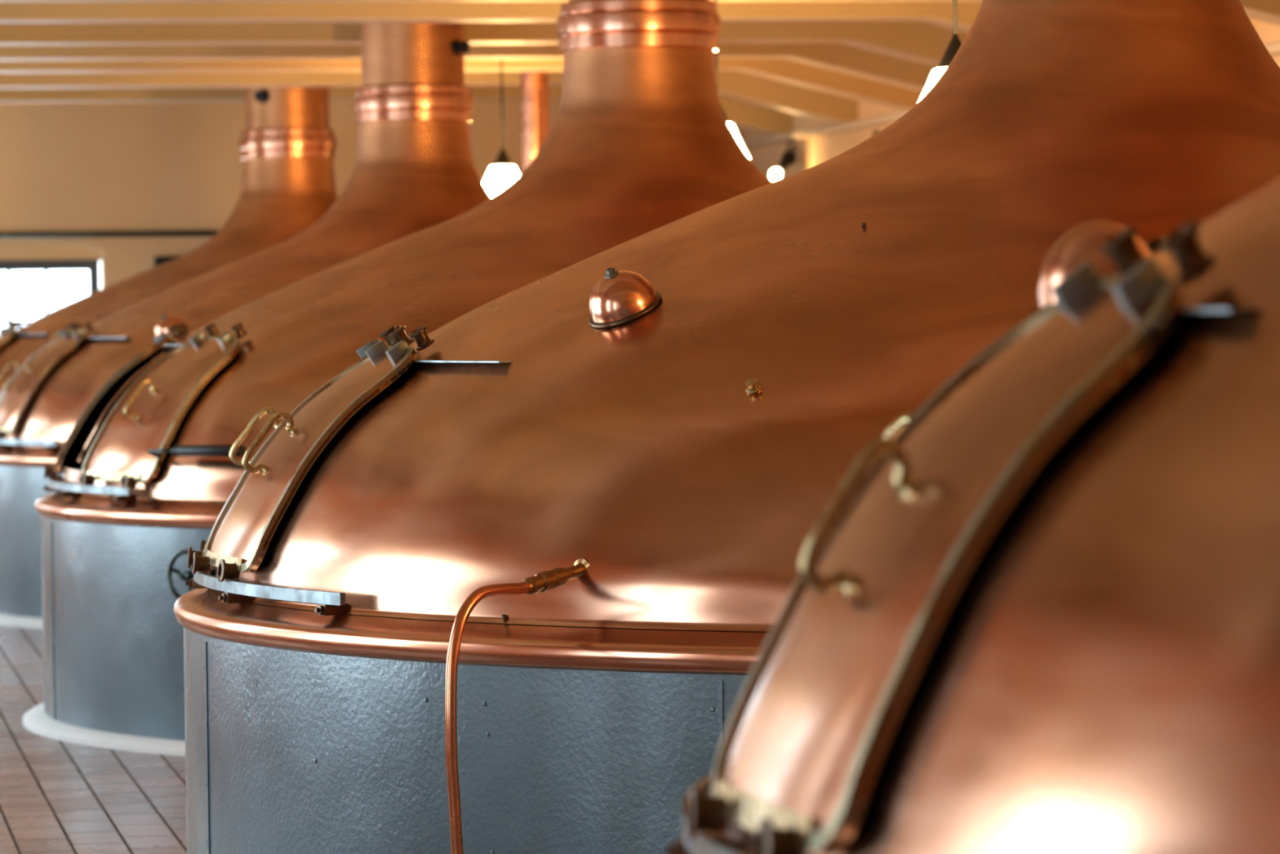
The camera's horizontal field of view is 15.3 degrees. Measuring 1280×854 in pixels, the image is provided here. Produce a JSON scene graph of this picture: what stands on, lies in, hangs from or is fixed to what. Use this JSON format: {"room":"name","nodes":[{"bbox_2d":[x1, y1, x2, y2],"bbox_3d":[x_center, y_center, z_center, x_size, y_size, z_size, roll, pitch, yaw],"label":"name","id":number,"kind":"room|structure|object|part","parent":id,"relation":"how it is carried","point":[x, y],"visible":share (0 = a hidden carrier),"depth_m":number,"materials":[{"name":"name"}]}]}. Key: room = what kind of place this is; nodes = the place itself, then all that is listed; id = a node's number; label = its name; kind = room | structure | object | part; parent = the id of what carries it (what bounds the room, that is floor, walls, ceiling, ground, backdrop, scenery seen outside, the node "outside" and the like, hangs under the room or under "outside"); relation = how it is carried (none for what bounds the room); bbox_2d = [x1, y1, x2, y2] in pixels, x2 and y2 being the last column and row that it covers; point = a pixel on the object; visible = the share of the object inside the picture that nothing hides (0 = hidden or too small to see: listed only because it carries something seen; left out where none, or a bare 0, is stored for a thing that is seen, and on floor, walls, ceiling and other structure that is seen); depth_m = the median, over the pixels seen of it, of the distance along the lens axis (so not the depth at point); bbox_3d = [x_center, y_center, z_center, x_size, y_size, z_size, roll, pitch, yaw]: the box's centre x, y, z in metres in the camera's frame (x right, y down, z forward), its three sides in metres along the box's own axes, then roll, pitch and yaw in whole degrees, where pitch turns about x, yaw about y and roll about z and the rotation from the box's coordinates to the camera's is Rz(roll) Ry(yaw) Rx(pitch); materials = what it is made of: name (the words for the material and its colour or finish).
{"room":"processing plant","nodes":[
{"label":"processing plant","id":0,"kind":"room"},
{"bbox_2d":[0,625,186,853],"bbox_3d":[0.210,1.294,14.901,8.992,0.200,40.000,-1,1,-10],"label":"floor","id":1,"kind":"structure","parent":0,"point":[57,797],"depth_m":15.87,"materials":[{"name":"brown tile"}]},
{"bbox_2d":[0,87,338,395],"bbox_3d":[-2.292,-0.896,31.283,4.850,3.420,4.850,-1,1,-10],"label":"kettle","id":2,"kind":"object","parent":1,"relation":"on","point":[287,145],"visible":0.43,"depth_m":30.96,"materials":[{"name":"orange metal"}]},
{"bbox_3d":[-4.261,-0.351,30.934,0.495,0.459,1.128,-1,1,-13],"label":"hatch frame","id":3,"kind":"part","parent":2,"relation":"part of","materials":[{"name":"black"}]},
{"bbox_3d":[-4.238,-0.364,30.639,0.463,0.523,0.607,-1,2,-19],"label":"hatch door","id":4,"kind":"part","parent":2,"relation":"part of","materials":[{"name":"orange metal"}]},
{"bbox_3d":[-4.238,-0.365,30.639,0.466,0.526,0.611,-1,2,-19],"label":"door trim","id":5,"kind":"part","parent":2,"relation":"part of","materials":[{"name":"gold metal"}]},
{"bbox_3d":[-2.458,-2.147,30.991,0.090,0.090,0.066,0,2,30],"label":"damper knob","id":6,"kind":"part","parent":2,"relation":"part of","materials":[{"name":"black metal"}]},
{"bbox_2d":[0,22,491,628],"bbox_3d":[-1.192,-0.763,25.431,5.003,3.420,5.003,-1,1,-10],"label":"kettle","id":7,"kind":"object","parent":1,"relation":"on","point":[414,171],"visible":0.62,"depth_m":24.84,"materials":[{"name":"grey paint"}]},
{"bbox_3d":[-3.319,0.018,24.647,0.026,0.031,0.448,-1,2,-21],"label":"foot plate","id":8,"kind":"part","parent":7,"relation":"part of","materials":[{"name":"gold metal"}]},
{"bbox_3d":[-3.340,-0.275,25.254,0.140,0.155,0.030,-1,1,-5],"label":"handle","id":9,"kind":"part","parent":7,"relation":"part of","materials":[{"name":"gold metal"}]},
{"bbox_3d":[-3.210,-0.262,24.682,0.140,0.155,0.030,-1,2,-21],"label":"handle","id":10,"kind":"part","parent":7,"relation":"part of","materials":[{"name":"gold metal"}]},
{"bbox_3d":[-3.238,-0.242,25.264,0.463,0.523,0.607,-1,1,-5],"label":"hatch door","id":11,"kind":"part","parent":7,"relation":"part of","materials":[{"name":"orange metal"}]},
{"bbox_3d":[-3.288,0.063,24.845,0.247,0.028,1.957,-1,1,-15],"label":"rail","id":12,"kind":"part","parent":7,"relation":"part of","materials":[{"name":"metal"}]},
{"bbox_3d":[-3.238,-0.243,25.264,0.466,0.526,0.611,-1,1,-5],"label":"door trim","id":13,"kind":"part","parent":7,"relation":"part of","materials":[{"name":"gold metal"}]},
{"bbox_3d":[-3.114,-0.230,24.719,0.463,0.523,0.607,-1,2,-21],"label":"hatch door","id":14,"kind":"part","parent":7,"relation":"part of","materials":[{"name":"orange metal"}]},
{"bbox_3d":[-3.114,-0.231,24.719,0.466,0.526,0.611,-1,2,-21],"label":"door trim","id":15,"kind":"part","parent":7,"relation":"part of","materials":[{"name":"gold metal"}]},
{"bbox_3d":[-3.147,-0.217,25.014,0.495,0.459,1.128,-1,1,-15],"label":"hatch frame","id":16,"kind":"part","parent":7,"relation":"part of","materials":[{"name":"black metal"}]},
{"bbox_3d":[-2.879,-0.468,24.974,0.223,0.004,1.591,-1,1,-15],"label":"rail","id":17,"kind":"part","parent":7,"relation":"part of","materials":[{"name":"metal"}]},
{"bbox_3d":[-0.942,-2.007,25.259,0.066,0.090,0.090,0,2,28],"label":"damper knob","id":18,"kind":"part","parent":7,"relation":"part of","materials":[{"name":"black metal"}]},
{"bbox_2d":[22,0,772,756],"bbox_3d":[0.007,-0.608,18.655,4.850,3.420,4.850,-1,1,-10],"label":"kettle","id":19,"kind":"object","parent":1,"relation":"on","point":[640,140],"visible":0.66,"depth_m":17.68,"materials":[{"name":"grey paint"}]},
{"bbox_3d":[-2.134,0.214,18.255,0.247,0.028,1.957,-1,1,-10],"label":"rail","id":20,"kind":"part","parent":19,"relation":"part of","materials":[{"name":"metal"}]},
{"bbox_3d":[-1.931,0.180,17.485,0.026,0.031,0.448,-2,2,-31],"label":"foot plate","id":21,"kind":"part","parent":19,"relation":"part of","materials":[{"name":"gold metal"}]},
{"bbox_3d":[-2.046,-0.093,18.668,0.466,0.526,0.611,-1,1,0],"label":"door trim","id":22,"kind":"part","parent":19,"relation":"part of","materials":[{"name":"gold metal"}]},
{"bbox_3d":[-2.046,-0.092,18.668,0.463,0.523,0.607,-1,1,0],"label":"hatch door","id":23,"kind":"part","parent":19,"relation":"part of","materials":[{"name":"orange metal"}]},
{"bbox_3d":[-1.978,-0.066,18.410,0.495,0.459,1.128,-1,1,-10],"label":"hatch frame","id":24,"kind":"part","parent":19,"relation":"part of","materials":[{"name":"black"}]},
{"bbox_3d":[-1.832,-0.100,17.541,0.140,0.155,0.030,-2,2,-31],"label":"handle","id":25,"kind":"part","parent":19,"relation":"part of","materials":[{"name":"gold metal"}]},
{"bbox_3d":[-1.749,0.096,17.244,0.044,0.036,0.020,-2,2,-36],"label":"lever mount","id":26,"kind":"part","parent":19,"relation":"part of","materials":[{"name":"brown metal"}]},
{"bbox_3d":[-1.716,0.087,17.185,0.016,0.018,0.156,-2,2,-44],"label":"lever rod","id":27,"kind":"part","parent":19,"relation":"part of","materials":[{"name":"grey metal"}]},
{"bbox_3d":[-1.744,-0.070,17.595,0.466,0.526,0.611,-2,2,-31],"label":"door trim","id":28,"kind":"part","parent":19,"relation":"part of","materials":[{"name":"gold metal"}]},
{"bbox_3d":[-1.744,-0.069,17.595,0.462,0.523,0.607,-2,2,-31],"label":"hatch door","id":29,"kind":"part","parent":19,"relation":"part of","materials":[{"name":"orange metal"}]},
{"bbox_3d":[-1.714,-0.317,18.347,0.223,0.004,1.591,-1,1,-10],"label":"rail","id":30,"kind":"part","parent":19,"relation":"part of","materials":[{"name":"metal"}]},
{"bbox_2d":[520,71,549,173],"bbox_3d":[-0.630,-0.867,29.282,0.260,3.420,0.260,-1,1,-10],"label":"riser pipe","id":31,"kind":"object","parent":1,"relation":"on","point":[534,85],"visible":0.03,"depth_m":29.18,"materials":[{"name":"orange metal"}]},
{"bbox_2d":[173,0,1279,853],"bbox_3d":[1.190,-0.457,12.027,5.003,3.420,5.003,-1,1,-10],"label":"kettle","id":32,"kind":"object","parent":1,"relation":"on","point":[514,577],"visible":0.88,"depth_m":10.69,"materials":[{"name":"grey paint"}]},
{"bbox_3d":[-0.999,0.320,11.431,0.026,0.031,0.448,-1,1,-16],"label":"foot plate","id":33,"kind":"part","parent":32,"relation":"part of","materials":[{"name":"gold metal"}]},
{"bbox_3d":[-0.967,0.027,12.038,0.140,0.155,0.030,-1,1,0],"label":"handle","id":34,"kind":"part","parent":32,"relation":"part of","materials":[{"name":"gold metal"}]},
{"bbox_3d":[-0.887,0.040,11.457,0.140,0.155,0.030,-1,1,-16],"label":"handle","id":35,"kind":"part","parent":32,"relation":"part of","materials":[{"name":"gold metal"}]},
{"bbox_3d":[-0.952,0.365,11.626,0.247,0.028,1.957,-1,1,-10],"label":"rail","id":36,"kind":"part","parent":32,"relation":"part of","materials":[{"name":"metal"}]},
{"bbox_3d":[-0.864,0.059,12.039,0.463,0.523,0.607,-1,1,0],"label":"hatch door","id":37,"kind":"part","parent":32,"relation":"part of","materials":[{"name":"orange metal"}]},
{"bbox_3d":[-0.864,0.059,12.039,0.466,0.526,0.611,-1,1,0],"label":"door trim","id":38,"kind":"part","parent":32,"relation":"part of","materials":[{"name":"gold metal"}]},
{"bbox_3d":[-0.788,0.071,11.485,0.466,0.526,0.611,-1,1,-16],"label":"door trim","id":39,"kind":"part","parent":32,"relation":"part of","materials":[{"name":"gold metal"}]},
{"bbox_3d":[-0.788,0.072,11.485,0.463,0.523,0.607,-1,1,-16],"label":"hatch door","id":40,"kind":"part","parent":32,"relation":"part of","materials":[{"name":"orange metal"}]},
{"bbox_3d":[-0.795,0.085,11.781,0.495,0.459,1.128,-1,1,-10],"label":"hatch frame","id":41,"kind":"part","parent":32,"relation":"part of","materials":[{"name":"black"}]},
{"bbox_3d":[-0.531,-0.166,11.719,0.223,0.004,1.591,-1,1,-10],"label":"rail","id":42,"kind":"part","parent":32,"relation":"part of","materials":[{"name":"metal"}]},
{"bbox_3d":[0.244,-0.090,10.355,0.036,0.021,0.036,0,35,29],"label":"knob","id":43,"kind":"part","parent":32,"relation":"part of","materials":[{"name":"gold metal"}]},
{"bbox_2d":[666,177,1279,853],"bbox_3d":[2.120,-0.407,5.186,4.363,3.640,4.363,-1,1,-16],"label":"kettle","id":44,"kind":"object","parent":1,"relation":"on","point":[1038,612],"visible":1,"depth_m":4.52,"materials":[{"name":"orange metal"}]},
{"bbox_3d":[0.166,0.435,4.955,0.207,0.029,1.761,-1,1,-7],"label":"rail","id":45,"kind":"part","parent":44,"relation":"part of","materials":[{"name":"metal"}]},
{"bbox_3d":[0.118,0.387,4.785,0.023,0.033,0.403,-1,1,-12],"label":"foot plate","id":46,"kind":"part","parent":44,"relation":"part of","materials":[{"name":"gold metal"}]},
{"bbox_3d":[0.221,0.092,4.800,0.126,0.164,0.027,-1,1,-12],"label":"handle","id":47,"kind":"part","parent":44,"relation":"part of","materials":[{"name":"gold metal"}]},
{"bbox_3d":[0.306,0.064,5.889,0.126,0.164,0.027,0,2,21],"label":"handle","id":48,"kind":"part","parent":44,"relation":"part of","materials":[{"name":"gold metal"}]},
{"bbox_3d":[0.311,0.126,4.820,0.420,0.554,0.550,-1,1,-12],"label":"door trim","id":49,"kind":"part","parent":44,"relation":"part of","materials":[{"name":"gold metal"}]},
{"bbox_3d":[0.311,0.126,4.820,0.416,0.552,0.546,-1,1,-12],"label":"hatch door","id":50,"kind":"part","parent":44,"relation":"part of","materials":[{"name":"orange metal"}]},
{"bbox_3d":[0.393,0.099,5.857,0.420,0.554,0.550,0,2,21],"label":"door trim","id":51,"kind":"part","parent":44,"relation":"part of","materials":[{"name":"gold metal"}]},
{"bbox_3d":[0.322,0.141,5.086,0.446,0.484,1.015,-1,1,-6],"label":"hatch frame","id":52,"kind":"part","parent":44,"relation":"part of","materials":[{"name":"black metal"}]},
{"bbox_3d":[0.548,-0.130,5.288,0.201,0.004,1.432,-1,1,4],"label":"rail","id":53,"kind":"part","parent":44,"relation":"part of","materials":[{"name":"metal"}]},
{"bbox_2d":[0,100,745,288],"bbox_3d":[-3.284,-0.960,34.319,8.992,3.420,0.350,-1,1,-10],"label":"wall","id":54,"kind":"structure","parent":0,"point":[99,166],"depth_m":34.07,"materials":[{"name":"paint"}]},
{"bbox_2d":[0,240,101,328],"bbox_3d":[-4.977,-0.417,34.087,2.300,1.950,0.095,-1,1,-10],"label":"window","id":55,"kind":"structure","parent":54,"relation":"in","point":[15,255],"depth_m":34.17,"materials":[{"name":"grey paint"}]},
{"bbox_3d":[-4.981,-0.312,34.077,2.265,1.740,0.070,-1,1,-10],"label":"frame","id":56,"kind":"part","parent":55,"relation":"part of","materials":[{"name":"grey paint"}]},
{"bbox_3d":[-4.991,-1.282,34.083,2.300,0.220,0.060,-1,1,-10],"label":"transom panel","id":57,"kind":"part","parent":55,"relation":"part of","materials":[{"name":"paint"}]},
{"bbox_2d":[0,230,218,238],"bbox_3d":[-3.254,-1.382,34.106,8.092,0.042,0.044,-1,1,-10],"label":"conduit","id":58,"kind":"object","parent":54,"relation":"attached to","point":[167,233],"visible":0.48,"depth_m":33.99,"materials":[{"name":"black metal"}]},
{"bbox_2d":[154,256,181,266],"bbox_3d":[-3.285,-1.169,34.095,0.360,0.100,0.080,-1,1,-10],"label":"junction box","id":59,"kind":"object","parent":54,"relation":"attached to","point":[158,260],"visible":0.29,"depth_m":34.03,"materials":[{"name":"black metal"}]},
{"bbox_2d":[744,17,1279,182],"bbox_3d":[4.416,-0.588,15.609,0.400,3.420,39.200,-1,1,-10],"label":"wall","id":60,"kind":"structure","parent":0,"point":[811,152],"depth_m":32.36,"materials":[{"name":"paint"}]},
{"bbox_2d":[769,139,796,180],"bbox_3d":[0.972,-1.830,32.731,0.110,0.285,0.379,0,2,24],"label":"spotlight","id":61,"kind":"object","parent":60,"relation":"attached to","point":[788,157],"visible":1,"depth_m":32.73,"materials":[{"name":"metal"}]},
{"bbox_2d":[791,144,797,151],"bbox_3d":[1.066,-1.927,33.025,0.049,0.049,0.018,-1,1,-10],"label":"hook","id":62,"kind":"object","parent":60,"relation":"attached to","point":[793,145],"visible":1,"depth_m":33.02,"materials":[{"name":"black metal"}]},
{"bbox_2d":[741,41,1279,149],"bbox_3d":[4.157,-1.608,15.539,0.100,0.050,39.200,-1,1,-10],"label":"trim","id":63,"kind":"structure","parent":60,"relation":"attached to","point":[1273,48],"depth_m":31.46,"materials":[{"name":"beige paint"}]},
{"bbox_3d":[0.163,-2.425,14.808,8.992,0.400,40.000,-1,1,-10],"label":"ceiling","id":64,"kind":"structure","parent":0,"visible":0},
{"bbox_2d":[0,86,793,135],"bbox_3d":[-2.996,-2.297,32.572,8.192,0.705,0.280,-1,1,-10],"label":"ceiling beam","id":65,"kind":"structure","parent":64,"relation":"attached to","point":[757,118],"depth_m":32.48,"materials":[{"name":"beige paint"}]},
{"bbox_2d":[0,70,857,124],"bbox_3d":[-2.636,-2.251,30.554,8.192,0.705,0.280,-1,1,-10],"label":"ceiling beam","id":66,"kind":"structure","parent":64,"relation":"attached to","point":[731,84],"depth_m":30.57,"materials":[{"name":"beige paint"}]},
{"bbox_2d":[0,58,923,111],"bbox_3d":[-2.294,-2.208,28.635,8.192,0.705,0.280,-1,1,-10],"label":"ceiling beam","id":67,"kind":"structure","parent":64,"relation":"attached to","point":[783,70],"depth_m":28.77,"materials":[{"name":"beige paint"}]},
{"bbox_2d":[0,43,937,92],"bbox_3d":[-2.048,-2.176,27.257,8.192,0.705,0.280,-1,1,-10],"label":"ceiling beam","id":68,"kind":"structure","parent":64,"relation":"attached to","point":[837,57],"depth_m":27.35,"materials":[{"name":"beige paint"}]},
{"bbox_2d":[0,22,967,66],"bbox_3d":[-1.778,-2.142,25.741,8.192,0.705,0.280,-1,1,-10],"label":"ceiling beam","id":69,"kind":"structure","parent":64,"relation":"attached to","point":[922,42],"depth_m":25.77,"materials":[{"name":"beige paint"}]},
{"bbox_3d":[-1.775,-1.933,25.746,8.192,0.288,0.280,-1,1,-10],"label":"beam moulding","id":70,"kind":"part","parent":69,"relation":"part of","materials":[{"name":"beige paint"}]},
{"bbox_2d":[0,1,982,32],"bbox_3d":[-1.434,-2.098,23.812,8.192,0.705,0.280,-1,1,-10],"label":"ceiling beam","id":71,"kind":"structure","parent":64,"relation":"attached to","point":[935,13],"depth_m":23.76,"materials":[{"name":"beige paint"}]},
{"bbox_3d":[-1.431,-1.889,23.817,8.192,0.288,0.280,-1,1,-10],"label":"beam moulding","id":72,"kind":"part","parent":71,"relation":"part of","materials":[{"name":"beige paint"}]},
{"bbox_2d":[0,0,982,2],"bbox_3d":[-1.153,-2.062,22.237,8.192,0.705,0.280,-1,1,-10],"label":"ceiling beam","id":73,"kind":"structure","parent":64,"relation":"attached to","point":[1,1],"depth_m":22.29,"materials":[{"name":"beige paint"}]},
{"bbox_2d":[483,59,519,197],"bbox_3d":[-0.819,-1.936,28.360,0.300,1.230,0.300,-1,1,-10],"label":"pendant lamp","id":74,"kind":"object","parent":64,"relation":"hanging from","point":[502,173],"visible":0.61,"depth_m":28.30,"materials":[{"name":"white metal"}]},
{"bbox_3d":[-0.813,-1.435,28.373,0.300,0.228,0.300,-1,1,-10],"label":"lamp shade","id":75,"kind":"part","parent":74,"relation":"part of","materials":[{"name":"white"}]},
{"bbox_3d":[-0.821,-2.092,28.357,0.011,0.879,0.011,-2,2,-33],"label":"cord","id":76,"kind":"part","parent":74,"relation":"part of","materials":[{"name":"black metal"}]},
{"bbox_2d":[714,0,749,158],"bbox_3d":[0.349,-1.786,21.958,0.300,1.237,0.300,-1,1,-10],"label":"pendant lamp","id":77,"kind":"object","parent":64,"relation":"hanging from","point":[731,126],"visible":0.09,"depth_m":21.95,"materials":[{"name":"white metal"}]},
{"bbox_3d":[0.347,-1.943,21.954,0.011,0.886,0.011,-2,2,-33],"label":"cord","id":78,"kind":"part","parent":77,"relation":"part of","materials":[{"name":"black metal"}]},
{"bbox_3d":[0.356,-1.282,21.971,0.300,0.228,0.300,-1,1,-10],"label":"lamp shade","id":79,"kind":"part","parent":77,"relation":"part of","materials":[{"name":"white"}]},
{"bbox_2d":[918,0,961,102],"bbox_3d":[1.010,-1.587,15.364,0.300,1.322,0.300,-1,1,-10],"label":"pendant lamp","id":80,"kind":"object","parent":64,"relation":"hanging from","point":[955,42],"visible":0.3,"depth_m":15.35,"materials":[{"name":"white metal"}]},
{"bbox_3d":[1.017,-1.040,15.378,0.300,0.228,0.300,-1,1,-10],"label":"lamp shade","id":81,"kind":"part","parent":80,"relation":"part of","materials":[{"name":"white"}]},
{"bbox_3d":[1.008,-1.743,15.360,0.011,0.971,0.011,-2,2,-33],"label":"cord","id":82,"kind":"part","parent":80,"relation":"part of","materials":[{"name":"black metal"}]},
{"bbox_2d":[1240,0,1279,25],"bbox_3d":[-0.872,-2.026,20.663,8.192,0.705,0.280,-1,1,-10],"label":"ceiling beam","id":83,"kind":"structure","parent":64,"relation":"attached to","point":[1266,11],"depth_m":21.18,"materials":[{"name":"beige paint"}]}
]}

